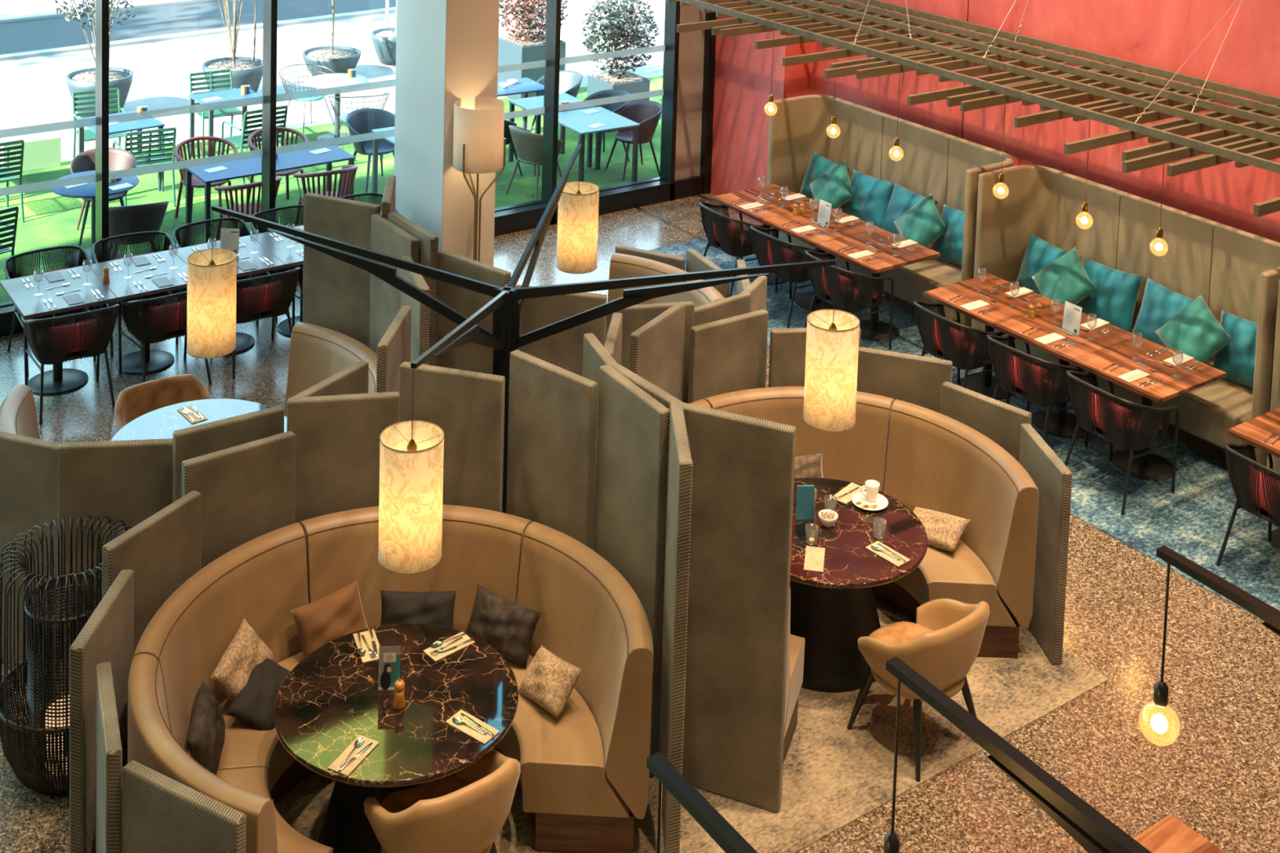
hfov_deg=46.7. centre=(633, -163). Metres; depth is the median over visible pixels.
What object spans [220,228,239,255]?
menu card
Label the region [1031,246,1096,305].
cushion
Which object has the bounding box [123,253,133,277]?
wine glass
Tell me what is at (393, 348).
screen panel
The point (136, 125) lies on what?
garden table
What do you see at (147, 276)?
spoon
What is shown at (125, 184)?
napkin
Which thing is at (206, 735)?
cushion
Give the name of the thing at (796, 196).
napkin
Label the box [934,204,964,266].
cushion
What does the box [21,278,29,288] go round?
knife
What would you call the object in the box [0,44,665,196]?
railing
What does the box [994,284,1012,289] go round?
knife
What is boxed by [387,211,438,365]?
screen panel
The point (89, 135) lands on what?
garden chair
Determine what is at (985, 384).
wooden table
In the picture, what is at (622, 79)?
planter
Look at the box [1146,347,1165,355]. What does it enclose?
knife
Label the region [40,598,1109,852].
rug
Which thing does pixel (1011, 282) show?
wine glass
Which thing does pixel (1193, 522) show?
carpet
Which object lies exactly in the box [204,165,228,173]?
napkin
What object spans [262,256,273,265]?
knife
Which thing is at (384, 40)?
planter
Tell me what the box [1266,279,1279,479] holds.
bench
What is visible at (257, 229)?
wine glass
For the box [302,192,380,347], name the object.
screen panel
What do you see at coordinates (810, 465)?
cushion
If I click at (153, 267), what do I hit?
spoon
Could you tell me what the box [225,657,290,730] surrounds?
cushion
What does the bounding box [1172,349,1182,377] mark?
wine glass
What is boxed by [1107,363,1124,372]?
fork
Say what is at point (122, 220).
wicker armchair
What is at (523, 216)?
window
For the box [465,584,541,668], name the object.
cushion
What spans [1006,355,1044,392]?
cushion
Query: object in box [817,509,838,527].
sugar bowl
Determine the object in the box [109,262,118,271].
knife
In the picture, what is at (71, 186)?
napkin
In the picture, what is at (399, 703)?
pepper mill
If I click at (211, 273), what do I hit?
pendant lamp
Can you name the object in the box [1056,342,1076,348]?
knife
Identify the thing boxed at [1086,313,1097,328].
bowl
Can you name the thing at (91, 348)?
cushion
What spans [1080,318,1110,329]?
napkin
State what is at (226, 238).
print
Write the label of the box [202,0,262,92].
planter
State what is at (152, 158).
garden chair
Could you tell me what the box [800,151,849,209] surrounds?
cushion
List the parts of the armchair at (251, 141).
leg, rail, leg, seat, leg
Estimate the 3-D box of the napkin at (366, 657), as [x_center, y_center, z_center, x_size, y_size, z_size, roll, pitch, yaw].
[-1.297,3.957,7.247,0.105,0.005,0.235,0,5,-22]
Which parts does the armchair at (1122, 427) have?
leg, leg, arm rail, seat, leg, seat frame, leg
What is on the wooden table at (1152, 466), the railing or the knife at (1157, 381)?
the knife at (1157, 381)
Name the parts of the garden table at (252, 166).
leg, leg, leg, leg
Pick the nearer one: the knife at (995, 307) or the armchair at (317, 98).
the knife at (995, 307)
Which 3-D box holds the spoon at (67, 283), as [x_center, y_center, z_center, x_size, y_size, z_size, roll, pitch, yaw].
[-4.498,3.513,11.586,0.190,0.007,0.038,-3,6,-45]
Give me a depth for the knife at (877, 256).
12.70 m
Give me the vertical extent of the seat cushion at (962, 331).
0.070 m
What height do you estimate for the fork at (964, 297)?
0.007 m
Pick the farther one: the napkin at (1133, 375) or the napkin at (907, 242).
the napkin at (907, 242)
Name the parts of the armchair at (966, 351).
leg, leg, seat frame, arm rail, seat, leg, leg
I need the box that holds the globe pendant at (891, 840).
[883,680,901,852]
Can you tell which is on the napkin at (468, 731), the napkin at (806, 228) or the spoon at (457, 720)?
the spoon at (457, 720)
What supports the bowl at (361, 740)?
on the spoon at (360, 741)
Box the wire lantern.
[0,514,132,795]
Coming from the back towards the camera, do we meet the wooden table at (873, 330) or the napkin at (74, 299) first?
the wooden table at (873, 330)
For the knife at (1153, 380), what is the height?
0.006 m
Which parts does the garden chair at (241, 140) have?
leg, seat, backrest, leg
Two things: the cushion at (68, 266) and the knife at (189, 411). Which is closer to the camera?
the knife at (189, 411)
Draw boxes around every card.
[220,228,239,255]
[377,645,400,691]
[795,484,814,519]
[817,199,831,226]
[1062,301,1082,335]
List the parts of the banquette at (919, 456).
backrest, backrest, seat, backrest, seat, backrest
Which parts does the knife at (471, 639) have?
blade, handle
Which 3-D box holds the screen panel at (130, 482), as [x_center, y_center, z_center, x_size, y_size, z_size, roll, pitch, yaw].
[-2.780,3.920,7.981,0.600,1.368,0.062,1,5,-8]
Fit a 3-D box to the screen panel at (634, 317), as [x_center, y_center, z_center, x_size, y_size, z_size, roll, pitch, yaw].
[0.077,3.784,9.594,0.600,1.548,0.062,1,5,-14]
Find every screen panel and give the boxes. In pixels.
[0,431,60,675]
[57,438,173,690]
[69,569,133,852]
[95,662,122,852]
[102,490,201,653]
[122,760,246,852]
[172,405,284,502]
[181,431,295,568]
[286,391,399,523]
[292,360,368,397]
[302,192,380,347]
[368,213,418,354]
[376,305,411,392]
[381,175,395,219]
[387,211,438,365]
[399,361,505,512]
[400,255,430,364]
[435,249,511,374]
[506,350,597,549]
[515,284,607,376]
[582,333,616,551]
[594,364,670,777]
[604,312,622,364]
[605,301,694,403]
[608,362,683,409]
[614,244,684,271]
[629,302,684,400]
[658,403,693,852]
[680,402,795,813]
[685,248,729,297]
[688,309,768,403]
[693,292,751,326]
[735,259,750,294]
[741,275,767,311]
[768,328,861,386]
[856,346,952,413]
[940,381,1031,591]
[1018,423,1072,664]
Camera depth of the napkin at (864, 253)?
12.79 m
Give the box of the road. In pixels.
[0,0,395,54]
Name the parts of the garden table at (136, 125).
leg, leg, leg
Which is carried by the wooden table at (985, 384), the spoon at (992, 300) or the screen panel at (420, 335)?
the spoon at (992, 300)
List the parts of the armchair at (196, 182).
leg, arm panel, leg, seat, rail, leg, leg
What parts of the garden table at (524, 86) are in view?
leg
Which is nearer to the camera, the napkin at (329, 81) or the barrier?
the barrier
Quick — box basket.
[0,644,69,795]
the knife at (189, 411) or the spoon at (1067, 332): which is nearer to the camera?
the knife at (189, 411)
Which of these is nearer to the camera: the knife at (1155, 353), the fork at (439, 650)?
the fork at (439, 650)
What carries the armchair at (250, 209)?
on the grass
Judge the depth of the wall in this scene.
12.60 m
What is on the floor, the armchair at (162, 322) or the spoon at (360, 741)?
the armchair at (162, 322)
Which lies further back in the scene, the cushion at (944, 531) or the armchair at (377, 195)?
the armchair at (377, 195)
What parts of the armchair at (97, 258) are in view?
leg, arm rail, seat frame, seat, leg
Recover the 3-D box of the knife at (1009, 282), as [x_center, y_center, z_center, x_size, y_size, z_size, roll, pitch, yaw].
[3.022,3.685,12.183,0.215,0.006,0.020,-2,6,-35]
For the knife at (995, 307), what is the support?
on the wooden table at (985, 384)
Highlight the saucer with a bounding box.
[851,491,888,511]
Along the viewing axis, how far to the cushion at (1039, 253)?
12.67 m
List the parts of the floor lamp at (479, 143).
stem, lamp shade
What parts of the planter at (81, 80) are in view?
pot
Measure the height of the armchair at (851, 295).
0.805 m
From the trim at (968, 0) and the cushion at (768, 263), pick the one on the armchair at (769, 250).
the cushion at (768, 263)
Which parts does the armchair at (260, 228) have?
leg, arm rail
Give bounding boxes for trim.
[0,0,208,22]
[0,6,395,61]
[0,154,660,274]
[961,0,968,138]
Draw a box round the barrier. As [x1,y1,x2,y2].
[1,135,60,172]
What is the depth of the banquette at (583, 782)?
7.20 m
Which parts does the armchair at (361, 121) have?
leg, seat, leg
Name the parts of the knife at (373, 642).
handle, blade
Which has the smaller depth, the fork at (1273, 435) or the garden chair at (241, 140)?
the fork at (1273, 435)
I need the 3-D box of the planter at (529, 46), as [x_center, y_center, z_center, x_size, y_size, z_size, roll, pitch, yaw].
[-1.431,2.760,20.780,1.048,1.715,1.056,1,5,-4]
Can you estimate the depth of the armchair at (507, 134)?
16.92 m
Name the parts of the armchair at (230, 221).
arm rail, seat frame, leg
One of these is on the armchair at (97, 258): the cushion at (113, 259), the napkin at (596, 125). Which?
the cushion at (113, 259)
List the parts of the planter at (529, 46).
pot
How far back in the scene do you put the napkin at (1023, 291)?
12.04 m
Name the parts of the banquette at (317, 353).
backrest, backrest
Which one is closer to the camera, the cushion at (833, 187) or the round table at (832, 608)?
the round table at (832, 608)
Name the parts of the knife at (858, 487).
handle, blade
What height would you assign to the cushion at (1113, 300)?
0.497 m
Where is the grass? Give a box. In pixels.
[0,75,662,302]
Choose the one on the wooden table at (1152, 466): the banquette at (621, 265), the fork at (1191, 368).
the fork at (1191, 368)
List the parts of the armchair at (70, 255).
leg, leg, arm rail, seat frame, seat, leg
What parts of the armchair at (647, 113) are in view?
leg, leg, seat, leg, leg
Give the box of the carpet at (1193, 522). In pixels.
[648,227,1279,622]
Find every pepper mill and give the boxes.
[102,265,110,283]
[393,678,405,711]
[792,203,798,215]
[799,202,804,213]
[1027,303,1035,318]
[1035,302,1041,316]
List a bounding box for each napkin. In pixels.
[44,271,65,282]
[62,293,84,305]
[64,183,87,188]
[108,182,133,190]
[130,255,151,266]
[151,276,173,287]
[177,404,207,423]
[202,96,222,101]
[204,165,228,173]
[212,241,220,248]
[236,260,256,271]
[309,147,332,154]
[320,80,337,84]
[328,734,378,776]
[352,629,379,662]
[422,631,475,662]
[445,710,499,744]
[582,108,599,114]
[586,122,606,128]
[737,201,764,209]
[781,193,806,200]
[790,225,817,233]
[804,546,825,572]
[831,482,866,504]
[833,215,859,223]
[846,249,874,258]
[865,541,910,567]
[891,239,918,248]
[960,299,990,311]
[1004,287,1034,297]
[1034,333,1066,344]
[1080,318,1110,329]
[1116,368,1150,382]
[1163,353,1194,366]
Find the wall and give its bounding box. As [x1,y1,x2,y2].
[808,0,1279,242]
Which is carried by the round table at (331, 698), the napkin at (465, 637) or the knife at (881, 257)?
the napkin at (465, 637)
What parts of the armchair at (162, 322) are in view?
leg, leg, arm rail, seat frame, seat, leg, leg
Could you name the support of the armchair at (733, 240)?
on the carpet at (1193, 522)
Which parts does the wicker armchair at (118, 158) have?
leg, leg, seat, leg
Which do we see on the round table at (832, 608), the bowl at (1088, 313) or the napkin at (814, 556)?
the napkin at (814, 556)
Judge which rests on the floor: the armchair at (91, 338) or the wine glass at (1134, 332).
the armchair at (91, 338)
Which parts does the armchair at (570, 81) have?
leg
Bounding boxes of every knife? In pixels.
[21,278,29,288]
[26,277,34,287]
[90,289,99,299]
[95,288,104,297]
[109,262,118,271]
[113,261,122,271]
[177,272,186,281]
[182,406,200,418]
[258,257,269,266]
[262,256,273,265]
[337,742,373,772]
[368,628,377,656]
[435,638,473,656]
[460,712,493,737]
[836,486,859,500]
[861,256,880,261]
[863,257,883,262]
[877,542,906,562]
[882,236,899,241]
[976,306,996,313]
[979,308,999,314]
[991,282,1009,288]
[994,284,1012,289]
[1052,341,1072,347]
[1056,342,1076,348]
[1137,377,1158,385]
[1142,379,1162,386]
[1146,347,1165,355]
[1150,349,1168,355]
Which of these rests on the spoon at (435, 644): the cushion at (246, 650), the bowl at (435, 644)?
the bowl at (435, 644)
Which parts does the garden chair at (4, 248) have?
seat, backrest, leg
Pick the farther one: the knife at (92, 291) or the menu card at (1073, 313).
the knife at (92, 291)
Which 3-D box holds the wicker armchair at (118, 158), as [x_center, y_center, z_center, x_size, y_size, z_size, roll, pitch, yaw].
[-5.310,3.582,14.849,0.630,0.807,0.576,0,5,-23]
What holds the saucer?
on the round table at (832, 608)
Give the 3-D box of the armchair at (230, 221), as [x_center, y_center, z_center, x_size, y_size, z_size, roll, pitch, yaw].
[-3.616,3.795,12.837,0.668,0.805,0.597,-2,6,-36]
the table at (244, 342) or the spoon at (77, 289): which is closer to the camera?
the spoon at (77, 289)
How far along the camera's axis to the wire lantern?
7.20 m
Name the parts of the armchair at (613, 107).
leg, leg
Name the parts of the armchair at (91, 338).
leg, leg, seat frame, seat, arm rail, leg, leg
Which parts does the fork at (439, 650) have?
handle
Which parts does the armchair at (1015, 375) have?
leg, leg, seat frame, arm rail, seat, leg, leg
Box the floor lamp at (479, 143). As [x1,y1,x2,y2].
[453,96,506,262]
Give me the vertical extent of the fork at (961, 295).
0.007 m
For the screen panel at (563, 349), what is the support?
on the rug at (834, 775)
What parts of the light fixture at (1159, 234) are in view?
globe pendant, cord, globe pendant, cord, globe pendant, cord, slat canopy, globe pendant, cord, globe pendant, cord, cord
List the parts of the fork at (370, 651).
handle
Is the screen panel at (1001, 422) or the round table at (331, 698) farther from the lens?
the screen panel at (1001, 422)
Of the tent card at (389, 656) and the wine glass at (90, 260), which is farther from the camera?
the wine glass at (90, 260)
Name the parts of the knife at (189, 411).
handle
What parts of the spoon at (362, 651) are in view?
handle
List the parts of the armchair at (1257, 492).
leg, arm rail, seat, seat frame, leg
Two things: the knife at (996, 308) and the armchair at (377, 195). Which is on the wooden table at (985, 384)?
the knife at (996, 308)
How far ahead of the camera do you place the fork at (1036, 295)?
11.92 m
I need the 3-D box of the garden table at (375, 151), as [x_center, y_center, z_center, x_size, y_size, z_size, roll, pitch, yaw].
[-2.379,3.587,16.232,0.800,0.741,0.600,-2,6,-35]
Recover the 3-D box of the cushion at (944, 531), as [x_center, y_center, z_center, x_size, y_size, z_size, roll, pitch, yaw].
[1.803,4.150,8.888,0.392,0.179,0.215,6,6,41]
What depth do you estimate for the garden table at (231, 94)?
17.43 m
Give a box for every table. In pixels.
[0,264,116,395]
[50,169,138,266]
[76,110,164,191]
[88,249,186,374]
[111,398,286,440]
[172,235,284,355]
[185,145,355,242]
[188,88,262,157]
[250,225,303,337]
[274,623,518,852]
[306,73,368,145]
[371,126,395,196]
[497,77,544,128]
[508,93,595,176]
[542,106,639,182]
[711,183,819,284]
[760,206,879,311]
[790,477,928,693]
[815,227,940,341]
[923,273,1059,399]
[993,303,1138,438]
[1071,336,1226,480]
[1133,813,1225,852]
[1226,407,1279,552]
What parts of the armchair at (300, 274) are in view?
leg, arm rail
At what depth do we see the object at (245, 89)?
17.53 m
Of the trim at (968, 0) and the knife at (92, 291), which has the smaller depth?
the knife at (92, 291)
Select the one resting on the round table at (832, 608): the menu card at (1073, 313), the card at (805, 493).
the card at (805, 493)
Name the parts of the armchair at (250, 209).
leg, arm panel, seat, rail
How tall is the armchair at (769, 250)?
0.805 m
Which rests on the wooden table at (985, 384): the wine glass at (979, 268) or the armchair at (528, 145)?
the wine glass at (979, 268)
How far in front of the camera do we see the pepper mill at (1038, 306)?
11.57 m
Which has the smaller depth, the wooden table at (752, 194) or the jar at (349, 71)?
the wooden table at (752, 194)
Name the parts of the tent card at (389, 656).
teal panel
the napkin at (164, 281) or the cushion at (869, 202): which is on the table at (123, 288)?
the napkin at (164, 281)
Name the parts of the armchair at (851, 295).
leg, arm rail, seat, seat frame, leg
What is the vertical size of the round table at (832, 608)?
0.744 m
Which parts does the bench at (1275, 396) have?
seat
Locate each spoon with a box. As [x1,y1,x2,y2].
[45,282,69,289]
[56,288,80,293]
[134,266,156,273]
[145,271,168,277]
[182,408,195,422]
[339,737,364,766]
[356,632,365,655]
[431,633,465,647]
[452,716,487,735]
[871,545,900,560]
[980,293,996,302]
[991,291,1013,297]
[1053,325,1072,334]
[1136,361,1156,371]
[1147,358,1173,366]
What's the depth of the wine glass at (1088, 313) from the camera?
11.15 m
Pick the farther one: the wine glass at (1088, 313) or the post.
the post
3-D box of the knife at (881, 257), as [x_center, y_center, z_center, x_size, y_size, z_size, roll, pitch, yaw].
[2.059,3.616,12.688,0.215,0.006,0.020,-1,5,-33]
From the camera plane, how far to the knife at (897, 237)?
13.20 m
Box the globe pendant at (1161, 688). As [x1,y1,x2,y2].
[1139,563,1179,746]
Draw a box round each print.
[222,234,231,248]
[1064,307,1074,324]
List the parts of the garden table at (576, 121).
leg, leg, leg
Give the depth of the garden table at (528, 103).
17.58 m
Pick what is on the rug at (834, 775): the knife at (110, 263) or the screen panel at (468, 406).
the screen panel at (468, 406)
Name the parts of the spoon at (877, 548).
handle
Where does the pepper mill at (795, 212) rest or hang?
on the wooden table at (803, 300)
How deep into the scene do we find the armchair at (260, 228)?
13.40 m
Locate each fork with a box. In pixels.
[42,298,50,308]
[48,298,56,308]
[132,281,142,290]
[191,405,204,419]
[360,635,376,657]
[430,636,462,655]
[947,293,963,301]
[953,295,968,302]
[1020,294,1038,299]
[1020,325,1036,333]
[1026,327,1042,335]
[1097,327,1115,332]
[1099,328,1118,333]
[1101,361,1117,370]
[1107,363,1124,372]
[1181,362,1200,368]
[1185,364,1204,370]
[1262,431,1277,443]
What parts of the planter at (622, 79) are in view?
pot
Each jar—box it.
[109,170,115,182]
[137,106,142,111]
[240,84,246,94]
[347,68,352,77]
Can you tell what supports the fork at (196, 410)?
on the napkin at (186, 415)
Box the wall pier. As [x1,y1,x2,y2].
[711,15,811,195]
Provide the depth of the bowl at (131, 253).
11.80 m
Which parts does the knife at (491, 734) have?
blade, handle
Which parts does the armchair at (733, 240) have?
leg, leg, seat frame, arm rail, leg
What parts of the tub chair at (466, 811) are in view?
leg, seat, leg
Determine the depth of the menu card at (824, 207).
13.53 m
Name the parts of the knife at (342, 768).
handle, blade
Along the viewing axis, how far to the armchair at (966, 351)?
11.39 m
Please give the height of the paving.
0.115 m
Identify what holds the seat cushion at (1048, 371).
on the armchair at (1015, 375)
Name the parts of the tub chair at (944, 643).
leg, seat, leg, leg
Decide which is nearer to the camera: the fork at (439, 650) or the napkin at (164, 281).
the fork at (439, 650)
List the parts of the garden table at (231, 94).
leg, leg, leg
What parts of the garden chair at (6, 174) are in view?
seat, backrest, leg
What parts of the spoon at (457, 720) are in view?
handle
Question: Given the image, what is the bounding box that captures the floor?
[0,193,1279,852]
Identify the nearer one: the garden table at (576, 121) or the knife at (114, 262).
the knife at (114, 262)
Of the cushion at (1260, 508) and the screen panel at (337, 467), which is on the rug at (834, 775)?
the screen panel at (337, 467)
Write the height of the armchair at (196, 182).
0.822 m
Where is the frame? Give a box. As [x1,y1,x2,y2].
[211,143,835,513]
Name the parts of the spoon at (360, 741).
handle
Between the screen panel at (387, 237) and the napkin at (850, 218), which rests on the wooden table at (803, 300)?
the napkin at (850, 218)
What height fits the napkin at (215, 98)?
0.005 m
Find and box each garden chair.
[0,139,24,222]
[0,205,18,273]
[71,87,132,159]
[112,127,176,206]
[189,69,247,150]
[221,105,288,184]
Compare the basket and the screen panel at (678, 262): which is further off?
the screen panel at (678, 262)
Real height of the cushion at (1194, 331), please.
0.525 m
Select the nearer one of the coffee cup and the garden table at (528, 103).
the coffee cup
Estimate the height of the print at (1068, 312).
0.110 m
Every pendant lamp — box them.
[186,210,236,359]
[377,365,444,574]
[555,150,599,274]
[802,264,860,431]
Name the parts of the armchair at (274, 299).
leg, seat frame, seat, arm rail, leg, leg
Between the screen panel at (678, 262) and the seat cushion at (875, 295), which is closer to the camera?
the screen panel at (678, 262)
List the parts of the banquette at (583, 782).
backrest, backrest, seat, seat, backrest, seat, backrest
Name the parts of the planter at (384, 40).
pot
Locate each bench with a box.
[767,94,1013,332]
[971,164,1279,473]
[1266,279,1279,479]
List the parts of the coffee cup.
handle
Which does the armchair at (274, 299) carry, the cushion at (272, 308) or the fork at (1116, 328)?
the cushion at (272, 308)
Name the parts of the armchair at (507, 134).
leg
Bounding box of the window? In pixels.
[0,0,716,337]
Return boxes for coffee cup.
[860,480,879,502]
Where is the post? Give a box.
[385,0,389,27]
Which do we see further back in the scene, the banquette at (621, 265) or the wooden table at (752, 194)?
the wooden table at (752, 194)
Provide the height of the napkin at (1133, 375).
0.005 m
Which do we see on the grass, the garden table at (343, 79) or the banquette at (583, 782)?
the garden table at (343, 79)
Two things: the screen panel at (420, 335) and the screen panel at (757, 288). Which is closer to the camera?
the screen panel at (420, 335)
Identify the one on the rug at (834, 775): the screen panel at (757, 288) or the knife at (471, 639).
the screen panel at (757, 288)
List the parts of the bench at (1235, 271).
seat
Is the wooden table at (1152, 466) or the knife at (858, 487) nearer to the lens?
the knife at (858, 487)
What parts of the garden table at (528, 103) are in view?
leg, leg, leg, leg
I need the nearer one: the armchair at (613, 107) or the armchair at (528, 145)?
the armchair at (528, 145)
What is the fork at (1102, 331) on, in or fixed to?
on the wooden table at (1063, 424)
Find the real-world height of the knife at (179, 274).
0.006 m
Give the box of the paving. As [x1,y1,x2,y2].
[0,0,665,164]
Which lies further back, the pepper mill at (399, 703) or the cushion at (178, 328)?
the cushion at (178, 328)
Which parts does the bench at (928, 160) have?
seat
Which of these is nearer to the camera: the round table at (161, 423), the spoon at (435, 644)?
the spoon at (435, 644)
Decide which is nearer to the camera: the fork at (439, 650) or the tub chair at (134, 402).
the fork at (439, 650)
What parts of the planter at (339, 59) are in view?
pot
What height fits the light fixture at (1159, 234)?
1.786 m
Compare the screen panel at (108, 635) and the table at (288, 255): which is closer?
the screen panel at (108, 635)
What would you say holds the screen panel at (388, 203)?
on the rug at (834, 775)
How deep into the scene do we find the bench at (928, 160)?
14.21 m
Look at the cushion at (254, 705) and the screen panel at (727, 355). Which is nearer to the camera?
the cushion at (254, 705)
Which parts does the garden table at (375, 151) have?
leg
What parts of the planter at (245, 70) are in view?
pot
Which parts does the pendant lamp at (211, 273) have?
cord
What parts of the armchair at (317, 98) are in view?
leg, leg, leg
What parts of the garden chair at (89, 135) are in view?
leg, backrest, seat, leg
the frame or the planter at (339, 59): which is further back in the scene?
the planter at (339, 59)
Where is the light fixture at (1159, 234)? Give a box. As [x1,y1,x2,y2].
[666,0,1279,250]
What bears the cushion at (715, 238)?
on the armchair at (733, 240)
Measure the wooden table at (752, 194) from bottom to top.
0.750 m
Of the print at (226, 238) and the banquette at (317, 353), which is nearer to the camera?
the banquette at (317, 353)
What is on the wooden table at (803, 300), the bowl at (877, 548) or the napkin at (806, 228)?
the napkin at (806, 228)
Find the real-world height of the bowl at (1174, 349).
0.102 m
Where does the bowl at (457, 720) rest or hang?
on the spoon at (457, 720)
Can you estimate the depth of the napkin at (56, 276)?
11.77 m
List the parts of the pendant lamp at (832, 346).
cord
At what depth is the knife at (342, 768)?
6.47 m
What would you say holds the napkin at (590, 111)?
on the garden table at (576, 121)
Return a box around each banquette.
[0,321,377,439]
[127,504,653,852]
[607,253,724,307]
[688,386,1039,764]
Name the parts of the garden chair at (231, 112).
leg, backrest, seat, leg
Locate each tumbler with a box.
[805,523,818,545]
[813,488,817,506]
[823,494,837,511]
[872,517,886,539]
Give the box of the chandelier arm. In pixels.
[1155,545,1279,636]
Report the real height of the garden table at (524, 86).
0.741 m
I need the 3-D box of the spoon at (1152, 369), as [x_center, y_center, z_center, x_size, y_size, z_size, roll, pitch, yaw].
[3.704,3.824,10.701,0.038,0.007,0.190,-1,5,-26]
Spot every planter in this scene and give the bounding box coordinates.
[54,0,141,117]
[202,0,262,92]
[302,0,361,75]
[370,0,396,65]
[497,0,569,99]
[580,0,660,104]
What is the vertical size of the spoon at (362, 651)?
0.007 m
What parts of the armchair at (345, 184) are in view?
leg, arm panel, seat, rail, arm panel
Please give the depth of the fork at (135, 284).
11.66 m
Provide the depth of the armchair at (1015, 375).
10.80 m
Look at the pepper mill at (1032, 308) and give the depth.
11.52 m
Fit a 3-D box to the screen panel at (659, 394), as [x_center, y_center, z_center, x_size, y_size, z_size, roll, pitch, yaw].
[0.039,3.755,7.679,0.062,1.910,0.600,-2,6,-38]
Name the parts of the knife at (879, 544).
blade, handle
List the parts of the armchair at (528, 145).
leg, seat, leg, leg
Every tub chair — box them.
[114,373,212,431]
[363,749,520,852]
[846,598,989,782]
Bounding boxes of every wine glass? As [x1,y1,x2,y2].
[33,269,44,294]
[82,259,92,284]
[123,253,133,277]
[249,229,258,252]
[977,267,986,292]
[1009,281,1019,306]
[1050,297,1060,324]
[1086,313,1097,339]
[1131,332,1142,359]
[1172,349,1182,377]
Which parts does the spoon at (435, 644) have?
handle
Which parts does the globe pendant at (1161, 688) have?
cord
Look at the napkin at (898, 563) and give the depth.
8.18 m
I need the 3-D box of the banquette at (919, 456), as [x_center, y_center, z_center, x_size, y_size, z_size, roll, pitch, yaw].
[0.963,4.140,8.658,2.370,1.036,1.895,-2,6,-35]
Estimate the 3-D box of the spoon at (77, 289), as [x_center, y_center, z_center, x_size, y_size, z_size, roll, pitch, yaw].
[-4.380,3.524,11.488,0.190,0.007,0.038,-2,6,-38]
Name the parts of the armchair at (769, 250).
seat frame, leg, leg, arm rail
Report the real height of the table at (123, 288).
0.750 m
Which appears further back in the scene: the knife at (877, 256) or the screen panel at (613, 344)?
the knife at (877, 256)
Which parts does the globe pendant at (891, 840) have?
cord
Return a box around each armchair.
[3,244,97,376]
[21,302,119,424]
[70,146,137,245]
[91,231,179,356]
[108,200,168,256]
[116,291,212,384]
[173,135,237,222]
[173,217,259,324]
[213,175,281,239]
[231,266,301,378]
[247,126,308,202]
[249,204,303,321]
[279,63,334,133]
[292,265,303,328]
[293,164,358,225]
[327,92,389,158]
[339,192,399,213]
[346,107,395,192]
[503,119,523,177]
[506,124,563,200]
[529,70,582,132]
[577,88,630,161]
[605,100,662,180]
[698,201,778,297]
[750,225,835,328]
[803,249,893,350]
[913,300,1010,404]
[986,334,1091,447]
[1064,370,1179,515]
[1216,443,1279,566]
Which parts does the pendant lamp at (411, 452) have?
cord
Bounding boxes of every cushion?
[23,266,69,276]
[48,318,97,355]
[111,251,154,260]
[149,301,186,334]
[186,680,225,775]
[191,239,220,245]
[209,617,275,702]
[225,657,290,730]
[239,282,280,315]
[291,580,368,658]
[380,590,457,628]
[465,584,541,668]
[518,645,581,719]
[712,222,736,242]
[766,240,795,265]
[794,453,823,478]
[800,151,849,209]
[809,159,853,208]
[821,266,847,296]
[844,168,894,228]
[850,280,885,299]
[881,182,937,236]
[893,192,947,247]
[913,506,969,552]
[931,318,964,351]
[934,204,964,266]
[962,331,989,354]
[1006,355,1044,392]
[1015,232,1081,294]
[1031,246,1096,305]
[1044,370,1057,387]
[1075,257,1142,332]
[1086,393,1129,435]
[1117,403,1162,430]
[1132,276,1208,347]
[1154,294,1233,363]
[1212,309,1257,388]
[1247,466,1279,515]
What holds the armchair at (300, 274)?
on the floor
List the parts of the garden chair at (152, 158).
leg, backrest, seat, leg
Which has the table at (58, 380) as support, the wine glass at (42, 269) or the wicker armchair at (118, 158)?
the wine glass at (42, 269)
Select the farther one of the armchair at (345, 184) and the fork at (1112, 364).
the armchair at (345, 184)
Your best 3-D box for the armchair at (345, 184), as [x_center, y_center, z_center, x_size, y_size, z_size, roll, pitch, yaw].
[-3.060,3.648,14.750,0.640,0.822,0.540,-1,5,-33]
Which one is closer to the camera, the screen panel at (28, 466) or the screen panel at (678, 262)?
the screen panel at (28, 466)
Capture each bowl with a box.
[123,253,133,266]
[182,408,189,413]
[354,737,364,746]
[357,647,365,655]
[431,641,442,647]
[452,716,464,724]
[498,82,509,88]
[506,79,517,84]
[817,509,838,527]
[871,545,880,550]
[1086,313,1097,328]
[1132,332,1142,347]
[1172,349,1182,364]
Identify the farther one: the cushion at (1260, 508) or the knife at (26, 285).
the knife at (26, 285)
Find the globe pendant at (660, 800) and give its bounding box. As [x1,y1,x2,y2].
[656,780,662,852]
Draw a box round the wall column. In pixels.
[394,0,499,266]
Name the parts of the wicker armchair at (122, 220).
seat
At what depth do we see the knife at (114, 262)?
12.03 m

